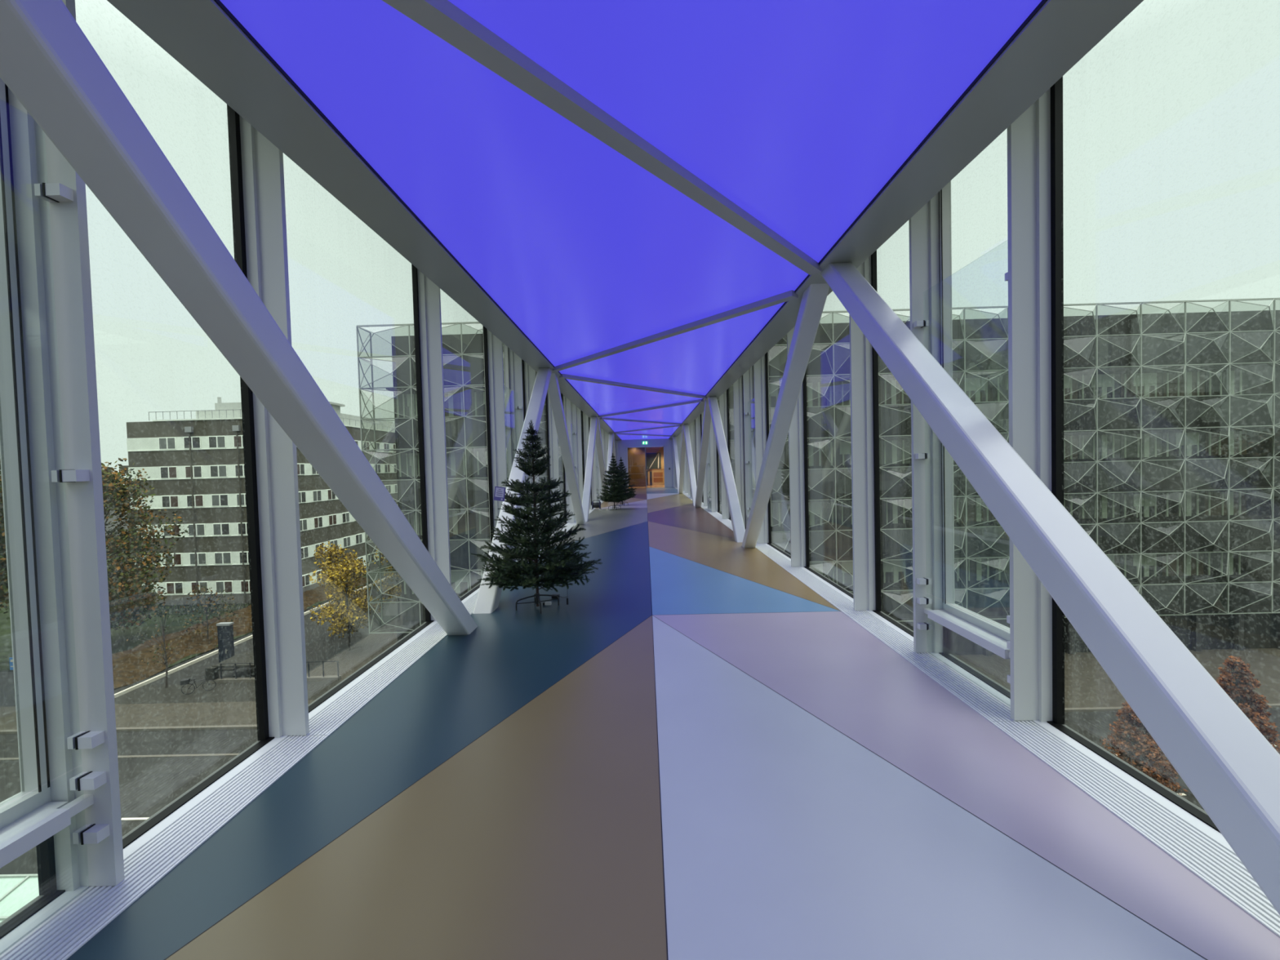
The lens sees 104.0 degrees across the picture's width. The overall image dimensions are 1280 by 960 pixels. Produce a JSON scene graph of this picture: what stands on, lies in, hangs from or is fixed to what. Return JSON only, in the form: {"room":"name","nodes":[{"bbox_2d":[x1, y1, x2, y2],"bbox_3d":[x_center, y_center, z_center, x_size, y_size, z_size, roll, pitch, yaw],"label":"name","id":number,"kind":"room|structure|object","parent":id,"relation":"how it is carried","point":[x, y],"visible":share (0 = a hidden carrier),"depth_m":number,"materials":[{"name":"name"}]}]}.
{"room":"enclosed pedestrian skybridge","nodes":[
{"label":"enclosed pedestrian skybridge","id":0,"kind":"room"},
{"bbox_2d":[219,0,1041,439],"bbox_3d":[0.129,-2.360,13.888,3.520,0.065,44.900,-1,2,1],"label":"ceiling","id":1,"kind":"structure","parent":0,"point":[798,113],"depth_m":2.91,"materials":[{"name":"blue"}]},
{"bbox_2d":[106,0,621,440],"bbox_3d":[-1.785,-2.458,13.906,0.407,0.430,44.900,-1,2,1],"label":"beam","id":2,"kind":"structure","parent":1,"relation":"attached to","point":[204,37],"depth_m":2.79,"materials":[{"name":"metal"}]},
{"bbox_2d":[382,0,822,275],"bbox_3d":[0.013,-1.987,3.040,0.120,0.066,5.201,0,2,42],"label":"ceiling beam","id":3,"kind":"structure","parent":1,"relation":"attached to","point":[442,18],"depth_m":2.61,"materials":[{"name":"metal"}]},
{"bbox_2d":[559,373,706,398],"bbox_3d":[0.113,-2.246,12.236,0.120,0.066,5.201,0,2,42],"label":"crossbar","id":4,"kind":"object","parent":1,"relation":"attached to","point":[562,375],"visible":0.86,"depth_m":11.71,"materials":[{"name":"grey paint"}]},
{"bbox_2d":[600,417,682,425],"bbox_3d":[0.213,-2.506,21.432,0.120,0.066,5.201,0,2,42],"label":"crossbar","id":5,"kind":"object","parent":1,"relation":"attached to","point":[601,418],"visible":0.86,"depth_m":21.05,"materials":[{"name":"grey paint"}]},
{"bbox_2d":[614,432,671,436],"bbox_3d":[0.313,-2.765,30.628,0.120,0.066,5.201,0,2,42],"label":"crossbar","id":6,"kind":"object","parent":1,"relation":"attached to","point":[618,433],"visible":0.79,"depth_m":30.52,"materials":[{"name":"grey paint"}]},
{"bbox_2d":[613,424,681,433],"bbox_3d":[0.263,-2.635,26.030,0.120,0.066,5.201,-3,2,-41],"label":"crossbar","id":7,"kind":"object","parent":1,"relation":"attached to","point":[677,425],"visible":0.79,"depth_m":25.78,"materials":[{"name":"grey paint"}]},
{"bbox_2d":[598,399,703,417],"bbox_3d":[0.163,-2.376,16.834,0.120,0.066,5.201,-3,2,-41],"label":"crossbar","id":8,"kind":"object","parent":1,"relation":"attached to","point":[698,400],"visible":0.86,"depth_m":16.40,"materials":[{"name":"grey paint"}]},
{"bbox_2d":[552,289,798,371],"bbox_3d":[0.063,-2.116,7.638,0.120,0.066,5.201,-3,2,-41],"label":"crossbar","id":9,"kind":"object","parent":1,"relation":"attached to","point":[790,295],"visible":0.86,"depth_m":6.85,"materials":[{"name":"grey paint"}]},
{"bbox_2d":[668,0,1143,439],"bbox_3d":[2.036,-2.558,13.862,0.407,0.430,44.900,-1,2,1],"label":"beam","id":10,"kind":"structure","parent":1,"relation":"attached to","point":[1057,34],"depth_m":2.86,"materials":[{"name":"metal"}]},
{"bbox_2d":[614,438,676,487],"bbox_3d":[0.415,-1.429,36.432,5.200,4.200,0.280,-1,2,1],"label":"wall","id":11,"kind":"structure","parent":0,"point":[620,446],"depth_m":36.35,"materials":[{"name":"grey"}]},
{"bbox_2d":[626,445,665,488],"bbox_3d":[0.437,-0.937,36.379,2.740,3.020,0.132,-1,2,1],"label":"door","id":12,"kind":"structure","parent":11,"relation":"in","point":[652,446],"depth_m":36.33,"materials":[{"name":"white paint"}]},
{"bbox_2d":[627,446,664,487],"bbox_3d":[0.572,-1.207,40.878,10.200,3.300,8.600,-1,2,1],"label":"wall","id":13,"kind":"structure","parent":0,"point":[636,455],"depth_m":38.60,"materials":[{"name":"brown wood"}]},
{"bbox_2d":[645,452,661,469],"bbox_3d":[1.175,-1.708,44.815,1.400,1.450,0.090,-1,2,1],"label":"window","id":14,"kind":"structure","parent":13,"relation":"in","point":[653,460],"depth_m":44.81,"materials":[{"name":"grey"}]},
{"bbox_2d":[628,483,664,488],"bbox_3d":[0.615,0.455,40.825,10.200,0.020,8.400,-1,2,1],"label":"floor","id":15,"kind":"structure","parent":0,"point":[659,485],"depth_m":38.41,"materials":[{"name":"brown"}]},
{"bbox_2d":[646,471,652,485],"bbox_3d":[0.759,-0.159,40.806,0.480,1.200,0.320,-1,2,1],"label":"stand","id":16,"kind":"object","parent":15,"relation":"on","point":[651,472],"visible":0.9,"depth_m":40.66,"materials":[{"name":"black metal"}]},
{"bbox_2d":[651,468,663,484],"bbox_3d":[1.542,-0.280,42.595,1.030,1.300,0.780,-1,2,1],"label":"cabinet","id":17,"kind":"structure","parent":15,"relation":"on","point":[657,474],"depth_m":42.23,"materials":[{"name":"brown wood"}]},
{"bbox_2d":[66,487,1279,959],"bbox_3d":[0.235,1.654,14.001,5.100,0.901,44.904,-1,2,1],"label":"floor","id":18,"kind":"structure","parent":0,"point":[695,754],"depth_m":2.27,"materials":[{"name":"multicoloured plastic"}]},
{"bbox_2d":[0,0,274,939],"bbox_3d":[-2.259,-0.344,1.844,0.290,4.005,2.300,-1,2,1],"label":"window","id":19,"kind":"structure","parent":18,"relation":"on","point":[67,806],"depth_m":1.91,"materials":[{"name":"white paint"}]},
{"bbox_2d":[0,734,328,959],"bbox_3d":[-2.088,1.690,0.771,0.320,0.121,4.600,-1,2,1],"label":"floor vent","id":20,"kind":"object","parent":18,"relation":"in","point":[60,928],"visible":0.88,"depth_m":2.12,"materials":[{"name":"white metal"}]},
{"bbox_2d":[0,0,477,635],"bbox_3d":[-1.841,-0.184,2.976,0.220,3.498,4.260,-1,2,1],"label":"diagonal brace","id":21,"kind":"object","parent":18,"relation":"on","point":[47,61],"visible":1,"depth_m":1.99,"materials":[{"name":"white metal"}]},
{"bbox_2d":[239,115,434,737],"bbox_3d":[-2.216,-0.410,4.142,0.255,4.005,2.300,-1,2,1],"label":"window","id":22,"kind":"structure","parent":18,"relation":"on","point":[262,162],"depth_m":3.03,"materials":[{"name":"white paint"}]},
{"bbox_2d":[288,586,503,737],"bbox_3d":[-2.038,1.560,5.369,0.320,0.121,4.600,-1,2,1],"label":"floor vent","id":23,"kind":"object","parent":18,"relation":"in","point":[331,714],"visible":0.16,"depth_m":3.84,"materials":[{"name":"white metal"}]},
{"bbox_2d":[417,268,493,621],"bbox_3d":[-2.191,-0.475,6.441,0.255,4.005,2.300,-1,2,1],"label":"window","id":24,"kind":"structure","parent":18,"relation":"on","point":[429,296],"depth_m":5.31,"materials":[{"name":"white paint"}]},
{"bbox_2d":[482,325,529,561],"bbox_3d":[-2.184,-0.539,8.741,0.290,4.005,2.300,-1,2,1],"label":"window","id":25,"kind":"structure","parent":18,"relation":"on","point":[514,379],"depth_m":7.62,"materials":[{"name":"white paint"}]},
{"bbox_2d":[472,368,551,613],"bbox_3d":[-1.790,-0.316,7.654,0.220,3.498,4.239,-1,2,1],"label":"diagonal brace","id":26,"kind":"object","parent":18,"relation":"on","point":[487,601],"visible":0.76,"depth_m":7.28,"materials":[{"name":"white metal"}]},
{"bbox_2d":[470,419,601,613],"bbox_3d":[-1.196,0.389,5.757,1.486,2.166,1.446,-1,2,3],"label":"fir tree","id":27,"kind":"object","parent":18,"relation":"on","point":[557,571],"visible":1,"depth_m":5.55,"materials":[{"name":"green plant"}]},
{"bbox_2d":[493,483,506,501],"bbox_3d":[-1.507,0.135,5.396,0.152,0.195,0.039,-2,2,-5],"label":"tag","id":28,"kind":"object","parent":27,"relation":"hanging from","point":[500,492],"visible":1,"depth_m":5.39,"materials":[{"name":"blue"}]},
{"bbox_2d":[494,487,504,500],"bbox_3d":[-1.514,0.150,5.391,0.096,0.130,0.004,7,3,8],"label":"print","id":29,"kind":"object","parent":28,"relation":"attached to","point":[499,491],"depth_m":5.39},
{"bbox_2d":[524,361,553,547],"bbox_3d":[-2.141,-0.604,11.039,0.255,4.005,2.300,-1,2,1],"label":"window","id":30,"kind":"structure","parent":18,"relation":"on","point":[529,372],"depth_m":9.88,"materials":[{"name":"glass"}]},
{"bbox_2d":[546,391,567,533],"bbox_3d":[-2.116,-0.669,13.338,0.255,4.005,2.300,-1,2,1],"label":"window","id":31,"kind":"structure","parent":18,"relation":"on","point":[553,435],"depth_m":12.21,"materials":[{"name":"glass"}]},
{"bbox_2d":[547,373,585,524],"bbox_3d":[-1.741,-0.444,12.172,0.220,3.498,4.260,-1,2,1],"label":"diagonal brace","id":32,"kind":"object","parent":18,"relation":"on","point":[553,389],"visible":0.82,"depth_m":11.60,"materials":[{"name":"white metal"}]},
{"bbox_2d":[560,518,576,533],"bbox_3d":[-1.938,1.300,14.564,0.320,0.121,4.600,-1,2,1],"label":"floor vent","id":33,"kind":"object","parent":18,"relation":"in","point":[569,525],"visible":0.18,"depth_m":13.94,"materials":[{"name":"white metal"}]},
{"bbox_2d":[562,394,578,523],"bbox_3d":[-2.109,-0.734,15.637,0.290,4.005,2.300,-1,2,1],"label":"window","id":34,"kind":"structure","parent":18,"relation":"on","point":[570,409],"depth_m":14.56,"materials":[{"name":"white paint"}]},
{"bbox_2d":[576,406,584,503],"bbox_3d":[-2.067,-0.799,17.936,0.255,4.005,2.300,-1,2,1],"label":"window","id":35,"kind":"structure","parent":18,"relation":"on","point":[579,418],"depth_m":16.81,"materials":[{"name":"white paint"}]},
{"bbox_2d":[582,412,591,509],"bbox_3d":[-2.042,-0.864,20.235,0.255,4.005,2.300,-1,2,1],"label":"window","id":36,"kind":"structure","parent":18,"relation":"on","point":[585,418],"depth_m":19.08,"materials":[{"name":"glass"}]},
{"bbox_2d":[582,416,597,521],"bbox_3d":[-1.691,-0.576,16.850,0.220,3.498,4.239,-1,2,1],"label":"diagonal brace","id":37,"kind":"object","parent":18,"relation":"on","point":[591,446],"visible":0.82,"depth_m":16.50,"materials":[{"name":"white metal"}]},
{"bbox_2d":[589,417,599,502],"bbox_3d":[-2.034,-0.928,22.534,0.290,4.005,2.300,-1,2,1],"label":"window","id":38,"kind":"structure","parent":18,"relation":"on","point":[595,478],"depth_m":21.45,"materials":[{"name":"glass"}]},
{"bbox_2d":[591,500,601,509],"bbox_3d":[-1.657,0.941,18.953,0.357,0.350,0.280,-1,2,1],"label":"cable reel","id":39,"kind":"object","parent":18,"relation":"on","point":[593,504],"visible":0.99,"depth_m":18.86,"materials":[{"name":"black plastic"}]},
{"bbox_2d":[598,463,601,500],"bbox_3d":[-1.992,-0.994,24.833,0.255,4.005,2.300,-1,2,1],"label":"window","id":40,"kind":"structure","parent":18,"relation":"on","point":[599,476],"depth_m":23.73,"materials":[{"name":"white paint"}]},
{"bbox_2d":[595,417,607,501],"bbox_3d":[-1.642,-0.703,21.368,0.220,3.498,4.260,-1,2,1],"label":"diagonal brace","id":41,"kind":"object","parent":18,"relation":"on","point":[598,439],"visible":0.54,"depth_m":20.78,"materials":[{"name":"white metal"}]},
{"bbox_2d":[600,426,604,496],"bbox_3d":[-1.967,-1.058,27.132,0.255,4.005,2.300,-1,2,1],"label":"window","id":42,"kind":"structure","parent":18,"relation":"on","point":[601,428],"depth_m":25.97,"materials":[{"name":"glass"}]},
{"bbox_2d":[603,429,608,478],"bbox_3d":[-1.959,-1.123,29.431,0.290,4.005,2.300,-1,2,1],"label":"window","id":43,"kind":"structure","parent":18,"relation":"on","point":[606,434],"depth_m":28.28,"materials":[{"name":"glass"}]},
{"bbox_2d":[606,432,613,490],"bbox_3d":[-1.591,-0.835,26.046,0.220,3.498,4.239,-1,2,1],"label":"diagonal brace","id":44,"kind":"object","parent":18,"relation":"on","point":[611,434],"visible":0.42,"depth_m":26.72,"materials":[{"name":"white metal"}]},
{"bbox_2d":[597,452,631,509],"bbox_3d":[-0.994,0.031,18.856,1.281,2.138,1.354,-2,2,-25],"label":"fir tree","id":45,"kind":"object","parent":18,"relation":"on","point":[611,495],"visible":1,"depth_m":18.67,"materials":[{"name":"green plant"}]},
{"bbox_2d":[612,433,617,466],"bbox_3d":[-1.542,-0.963,30.564,0.220,3.498,4.260,-1,2,1],"label":"diagonal brace","id":46,"kind":"object","parent":18,"relation":"on","point":[613,444],"visible":0.2,"depth_m":29.48,"materials":[{"name":"white metal"}]},
{"bbox_2d":[613,456,637,505],"bbox_3d":[-0.766,0.039,20.625,1.284,2.012,1.241,-2,2,-3],"label":"fir tree","id":47,"kind":"object","parent":18,"relation":"on","point":[626,476],"visible":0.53,"depth_m":20.50,"materials":[{"name":"green plant"}]},
{"bbox_2d":[672,435,679,493],"bbox_3d":[2.257,-1.064,30.599,0.220,3.498,4.239,-1,2,1],"label":"diagonal brace","id":48,"kind":"object","parent":18,"relation":"on","point":[674,438],"visible":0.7,"depth_m":30.58,"materials":[{"name":"white metal"}]},
{"bbox_2d":[677,435,679,470],"bbox_3d":[2.671,-1.372,33.976,0.255,4.005,2.300,-1,2,1],"label":"window","id":49,"kind":"structure","parent":18,"relation":"on","point":[677,435],"depth_m":32.84,"materials":[{"name":"white paint"}]},
{"bbox_2d":[678,424,685,493],"bbox_3d":[2.207,-0.932,25.922,0.220,3.498,4.260,-1,2,1],"label":"diagonal brace","id":50,"kind":"object","parent":18,"relation":"on","point":[683,442],"visible":0.8,"depth_m":25.86,"materials":[{"name":"white metal"}]},
{"bbox_2d":[679,432,684,490],"bbox_3d":[2.664,-1.308,31.677,0.290,4.005,2.300,-1,2,1],"label":"window","id":51,"kind":"structure","parent":18,"relation":"on","point":[680,434],"depth_m":31.61,"materials":[{"name":"glass"}]},
{"bbox_2d":[684,448,688,493],"bbox_3d":[2.621,-1.242,29.378,0.255,4.005,2.300,-1,2,1],"label":"window","id":52,"kind":"structure","parent":18,"relation":"on","point":[686,478],"depth_m":28.28,"materials":[{"name":"white paint"}]},
{"bbox_2d":[687,462,690,495],"bbox_3d":[2.596,-1.178,27.079,0.255,4.005,2.300,-1,2,1],"label":"window","id":53,"kind":"structure","parent":18,"relation":"on","point":[688,476],"depth_m":25.98,"materials":[{"name":"white paint"}]},
{"bbox_2d":[683,423,696,506],"bbox_3d":[2.158,-0.805,21.404,0.220,3.498,4.239,-1,2,1],"label":"diagonal brace","id":54,"kind":"object","parent":18,"relation":"on","point":[688,446],"visible":0.82,"depth_m":21.18,"materials":[{"name":"white metal"}]},
{"bbox_2d":[688,420,696,497],"bbox_3d":[2.589,-1.113,24.780,0.290,4.005,2.300,-1,2,1],"label":"window","id":55,"kind":"structure","parent":18,"relation":"on","point":[691,426],"depth_m":23.64,"materials":[{"name":"white paint"}]},
{"bbox_2d":[694,414,701,486],"bbox_3d":[2.546,-1.048,22.481,0.255,4.005,2.300,-1,2,1],"label":"window","id":56,"kind":"structure","parent":18,"relation":"on","point":[698,434],"depth_m":21.33,"materials":[{"name":"white paint"}]},
{"bbox_2d":[694,399,711,507],"bbox_3d":[2.107,-0.673,16.726,0.220,3.498,4.260,-1,2,1],"label":"diagonal brace","id":57,"kind":"object","parent":18,"relation":"on","point":[707,415],"visible":0.82,"depth_m":16.36,"materials":[{"name":"white metal"}]},
{"bbox_2d":[700,411,707,506],"bbox_3d":[2.522,-0.983,20.182,0.255,4.005,2.300,-1,2,1],"label":"window","id":58,"kind":"structure","parent":18,"relation":"on","point":[704,491],"depth_m":19.09,"materials":[{"name":"white paint"}]},
{"bbox_2d":[701,502,711,511],"bbox_3d":[2.450,1.057,19.112,0.320,0.121,4.600,-1,2,1],"label":"floor vent","id":59,"kind":"object","parent":18,"relation":"in","point":[705,508],"visible":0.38,"depth_m":18.21,"materials":[{"name":"white metal"}]},
{"bbox_2d":[706,399,719,511],"bbox_3d":[2.514,-0.919,17.883,0.290,4.005,2.300,-1,2,1],"label":"window","id":60,"kind":"structure","parent":18,"relation":"on","point":[711,463],"depth_m":16.79,"materials":[{"name":"white paint"}]},
{"bbox_2d":[707,511,733,528],"bbox_3d":[2.400,1.187,14.514,0.320,0.121,4.600,-1,2,1],"label":"floor vent","id":61,"kind":"object","parent":18,"relation":"in","point":[727,522],"visible":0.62,"depth_m":14.34,"materials":[{"name":"white metal"}]},
{"bbox_2d":[716,390,729,519],"bbox_3d":[2.472,-0.853,15.584,0.255,4.005,2.300,-1,2,1],"label":"window","id":62,"kind":"structure","parent":18,"relation":"on","point":[725,513],"depth_m":14.48,"materials":[{"name":"white paint"}]},
{"bbox_2d":[707,395,745,542],"bbox_3d":[2.058,-0.545,12.208,0.220,3.498,4.239,-1,2,1],"label":"diagonal brace","id":63,"kind":"object","parent":18,"relation":"on","point":[739,530],"visible":0.84,"depth_m":11.68,"materials":[{"name":"white metal"}]},
{"bbox_2d":[726,376,745,528],"bbox_3d":[2.447,-0.788,13.285,0.255,4.005,2.300,-1,2,1],"label":"window","id":64,"kind":"structure","parent":18,"relation":"on","point":[737,385],"depth_m":12.15,"materials":[{"name":"white paint"}]},
{"bbox_2d":[742,351,771,543],"bbox_3d":[2.439,-0.724,10.986,0.290,4.005,2.300,-1,2,1],"label":"window","id":65,"kind":"structure","parent":18,"relation":"on","point":[753,380],"depth_m":10.89,"materials":[{"name":"white paint"}]},
{"bbox_2d":[730,528,799,567],"bbox_3d":[2.350,1.317,9.916,0.320,0.121,4.600,-1,2,1],"label":"floor vent","id":66,"kind":"object","parent":18,"relation":"in","point":[774,554],"visible":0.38,"depth_m":8.62,"materials":[{"name":"white metal"}]},
{"bbox_2d":[764,326,805,567],"bbox_3d":[2.397,-0.659,8.687,0.255,4.005,2.300,-1,2,1],"label":"window","id":67,"kind":"structure","parent":18,"relation":"on","point":[796,437],"depth_m":7.58,"materials":[{"name":"white paint"}]},
{"bbox_2d":[742,283,829,547],"bbox_3d":[2.007,-0.413,7.530,0.220,3.498,4.260,-1,2,1],"label":"diagonal brace","id":68,"kind":"object","parent":18,"relation":"on","point":[814,297],"visible":0.92,"depth_m":6.60,"materials":[{"name":"white metal"}]},
{"bbox_2d":[802,255,875,610],"bbox_3d":[2.372,-0.594,6.388,0.255,4.005,2.300,-1,2,1],"label":"window","id":69,"kind":"structure","parent":18,"relation":"on","point":[863,595],"depth_m":5.27,"materials":[{"name":"white paint"}]},
{"bbox_2d":[782,566,1032,722],"bbox_3d":[2.300,1.446,5.318,0.320,0.121,4.600,-1,2,1],"label":"floor vent","id":70,"kind":"object","parent":18,"relation":"in","point":[987,701],"visible":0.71,"depth_m":3.98,"materials":[{"name":"white metal"}]},
{"bbox_2d":[871,88,1052,722],"bbox_3d":[2.365,-0.529,4.089,0.290,4.005,2.300,-1,2,1],"label":"window","id":71,"kind":"structure","parent":18,"relation":"on","point":[1027,642],"depth_m":3.01,"materials":[{"name":"white paint"}]},
{"bbox_2d":[820,262,1279,915],"bbox_3d":[1.958,-0.286,3.012,0.220,3.498,4.239,-1,2,1],"label":"diagonal brace","id":72,"kind":"object","parent":18,"relation":"on","point":[1225,762],"visible":1,"depth_m":2.03,"materials":[{"name":"white metal"}]},
{"bbox_2d":[1046,75,1221,833],"bbox_3d":[2.322,-0.464,1.791,0.255,4.005,2.300,-1,2,1],"label":"window","id":73,"kind":"structure","parent":18,"relation":"on","point":[1056,90],"depth_m":2.90,"materials":[{"name":"white paint"}]},
{"bbox_2d":[990,720,1279,937],"bbox_3d":[2.250,1.576,0.720,0.320,0.121,4.600,-1,2,1],"label":"floor vent","id":74,"kind":"object","parent":18,"relation":"in","point":[1199,847],"visible":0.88,"depth_m":2.20,"materials":[{"name":"white metal"}]},
{"label":"outside","id":75,"kind":"structure","parent":0,"visible":0},
{"bbox_2d":[0,499,1279,874],"bbox_3d":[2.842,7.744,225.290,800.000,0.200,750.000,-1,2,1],"label":"ground","id":76,"kind":"structure","parent":75,"point":[147,785],"depth_m":26.06,"materials":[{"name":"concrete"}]},
{"bbox_2d":[0,461,8,603],"bbox_3d":[-42.156,5.107,31.362,9.488,18.281,9.396,-2,2,-31],"label":"autumn tree","id":77,"kind":"object","parent":76,"relation":"on","point":[3,576],"visible":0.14,"depth_m":31.24,"materials":[{"name":"brown plant"}]},
{"bbox_2d":[8,657,13,670],"bbox_3d":[-40.306,12.821,32.394,0.840,2.700,0.100,-1,2,1],"label":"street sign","id":78,"kind":"object","parent":76,"relation":"on","point":[11,660],"visible":0.24,"depth_m":32.33,"materials":[{"name":"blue metal"}]},
{"bbox_2d":[0,874,39,922],"bbox_3d":[-16.980,12.552,12.869,4.760,3.095,2.210,-1,2,1],"label":"shelter","id":79,"kind":"object","parent":76,"relation":"on","point":[16,891],"visible":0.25,"depth_m":13.48,"materials":[{"name":"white glass"}]},
{"bbox_2d":[0,753,239,759],"bbox_3d":[-62.308,14.926,25.688,114.000,0.029,0.160,-1,2,1],"label":"line","id":80,"kind":"structure","parent":76,"relation":"on","point":[208,754],"depth_m":25.23,"materials":[{"name":"white paint"}]},
{"bbox_2d":[121,817,149,820],"bbox_3d":[-20.774,13.974,20.629,1.300,0.019,0.120,-1,2,1],"label":"line","id":81,"kind":"object","parent":76,"relation":"on","point":[139,818],"visible":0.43,"depth_m":20.61,"materials":[{"name":"beige paint"}]},
{"bbox_2d":[216,622,238,671],"bbox_3d":[-30.272,12.118,36.587,1.700,3.340,1.000,-1,2,1],"label":"pillar","id":82,"kind":"structure","parent":76,"relation":"on","point":[224,629],"depth_m":36.42,"materials":[{"name":"black"}]},
{"bbox_2d":[114,573,395,697],"bbox_3d":[-33.334,12.792,71.255,0.180,0.219,79.000,-1,2,1],"label":"kerb","id":83,"kind":"object","parent":76,"relation":"on","point":[177,668],"depth_m":36.88,"materials":[{"name":"beige paint"}]},
{"bbox_2d":[204,651,341,684],"bbox_3d":[-24.862,13.008,35.252,9.000,1.350,3.000,-1,2,1],"label":"wall","id":84,"kind":"structure","parent":76,"relation":"on","point":[244,659],"depth_m":33.92,"materials":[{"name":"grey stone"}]},
{"bbox_2d":[308,541,364,635],"bbox_3d":[-26.292,9.397,43.574,3.775,8.182,5.022,-1,2,1],"label":"street tree","id":85,"kind":"object","parent":76,"relation":"on","point":[334,550],"visible":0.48,"depth_m":43.24,"materials":[{"name":"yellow plant"}]},
{"bbox_2d":[0,703,1279,733],"bbox_3d":[-59.282,14.724,28.281,280.000,0.129,0.220,-1,2,1],"label":"kerb","id":86,"kind":"object","parent":76,"relation":"on","point":[1273,705],"depth_m":27.78,"materials":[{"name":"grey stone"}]},
{"bbox_2d":[355,297,1279,656],"bbox_3d":[13.467,0.390,41.726,65.384,24.180,16.316,-1,2,1],"label":"building","id":87,"kind":"structure","parent":76,"relation":"on","point":[1171,421],"depth_m":35.58,"materials":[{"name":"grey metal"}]},
{"bbox_2d":[1099,701,1188,796],"bbox_3d":[19.753,10.607,19.729,2.457,4.664,2.706,-2,2,-27],"label":"bush","id":88,"kind":"object","parent":76,"relation":"on","point":[1140,747],"visible":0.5,"depth_m":19.41,"materials":[{"name":"brown plant"}]},
{"bbox_2d":[1215,655,1279,754],"bbox_3d":[24.063,9.966,20.150,2.775,5.693,3.102,-1,2,13],"label":"bush","id":89,"kind":"object","parent":76,"relation":"on","point":[1245,700],"visible":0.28,"depth_m":19.86,"materials":[{"name":"brown plant"}]},
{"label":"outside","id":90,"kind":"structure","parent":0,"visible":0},
{"bbox_2d":[114,680,342,704],"bbox_3d":[-26.598,13.757,32.291,13.700,0.109,2.800,-1,2,1],"label":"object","id":91,"kind":"object","parent":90,"point":[222,692],"visible":0.5,"depth_m":32.20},
{"bbox_2d":[126,604,182,688],"bbox_3d":[-31.894,11.009,33.203,2.830,5.637,2.160,-1,2,10],"label":"bare young tree","id":92,"kind":"object","parent":91,"relation":"on","point":[163,650],"visible":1,"depth_m":33.19,"materials":[{"name":"brown plant"}]},
{"bbox_2d":[179,674,215,694],"bbox_3d":[-28.591,13.236,32.398,1.746,1.032,0.539,-2,2,-27],"label":"bicycle","id":93,"kind":"object","parent":91,"relation":"on","point":[184,682],"visible":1,"depth_m":32.21,"materials":[{"name":"black"}]},
{"bbox_2d":[179,677,190,684],"bbox_3d":[-29.177,12.926,32.090,0.400,0.260,0.400,-2,2,-27],"label":"basket","id":94,"kind":"object","parent":93,"relation":"on","point":[185,681],"depth_m":31.97,"materials":[{"name":"black"}]},
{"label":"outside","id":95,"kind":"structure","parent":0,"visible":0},
{"bbox_2d":[954,648,1279,685],"bbox_3d":[42.236,11.927,32.593,77.000,0.109,5.000,-1,2,1],"label":"road","id":96,"kind":"structure","parent":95,"point":[1080,668],"depth_m":32.91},
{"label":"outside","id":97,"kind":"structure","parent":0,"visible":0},
{"bbox_2d":[0,542,393,671],"bbox_3d":[-116.560,14.955,74.820,164.400,0.099,73.800,-1,2,1],"label":"grass","id":98,"kind":"structure","parent":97,"point":[119,643],"depth_m":46.74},
{"bbox_2d":[0,457,190,632],"bbox_3d":[-44.934,6.048,41.562,11.656,15.979,11.560,-1,2,1],"label":"autumn tree","id":99,"kind":"object","parent":98,"relation":"on","point":[133,601],"visible":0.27,"depth_m":41.40,"materials":[{"name":"brown plant"}]},
{"bbox_2d":[175,584,241,639],"bbox_3d":[-36.447,11.316,42.261,3.835,4.959,3.970,-1,2,31],"label":"autumn tree","id":100,"kind":"object","parent":98,"relation":"on","point":[198,591],"visible":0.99,"depth_m":42.25,"materials":[{"name":"brown plant"}]},
{"bbox_2d":[111,577,372,688],"bbox_3d":[-37.082,13.134,48.595,5.292,1.060,33.600,-1,2,1],"label":"bank","id":101,"kind":"object","parent":98,"relation":"on","point":[128,668],"visible":0.41,"depth_m":40.22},
{"bbox_2d":[120,396,398,604],"bbox_3d":[-47.438,1.329,83.440,18.700,23.197,58.300,-1,2,1],"label":"office block","id":102,"kind":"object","parent":98,"relation":"on","point":[195,468],"visible":0.41,"depth_m":54.70,"materials":[{"name":"grey"}]},
{"bbox_2d":[195,396,395,431],"bbox_3d":[-44.517,-8.589,73.024,10.700,2.950,34.500,-1,2,1],"label":"roof","id":103,"kind":"object","parent":102,"relation":"on","point":[347,420],"depth_m":63.95,"materials":[{"name":"metal"}]},
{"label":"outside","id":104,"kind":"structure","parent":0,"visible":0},
{"bbox_2d":[0,680,1279,729],"bbox_3d":[-59.265,14.685,29.830,280.000,0.119,2.880,-1,2,1],"label":"road","id":105,"kind":"structure","parent":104,"point":[1092,695],"depth_m":29.17,"materials":[{"name":"asphalt"}]},
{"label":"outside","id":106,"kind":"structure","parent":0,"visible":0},
{"bbox_2d":[306,614,402,680],"bbox_3d":[-19.917,12.494,72.101,6.200,0.059,77.000,-1,2,1],"label":"ramp","id":107,"kind":"object","parent":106,"point":[366,650],"visible":0.07,"depth_m":38.66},
{"bbox_2d":[309,559,384,650],"bbox_3d":[-22.983,9.794,39.649,4.545,7.435,4.507,-1,2,1],"label":"street tree","id":108,"kind":"object","parent":107,"relation":"on","point":[351,618],"visible":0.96,"depth_m":39.11,"materials":[{"name":"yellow plant"}]},
{"bbox_2d":[371,546,401,620],"bbox_3d":[-22.609,8.826,46.738,4.602,8.954,3.829,-2,2,-11],"label":"street tree","id":109,"kind":"object","parent":107,"relation":"on","point":[393,591],"visible":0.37,"depth_m":46.23,"materials":[{"name":"brown plant"}]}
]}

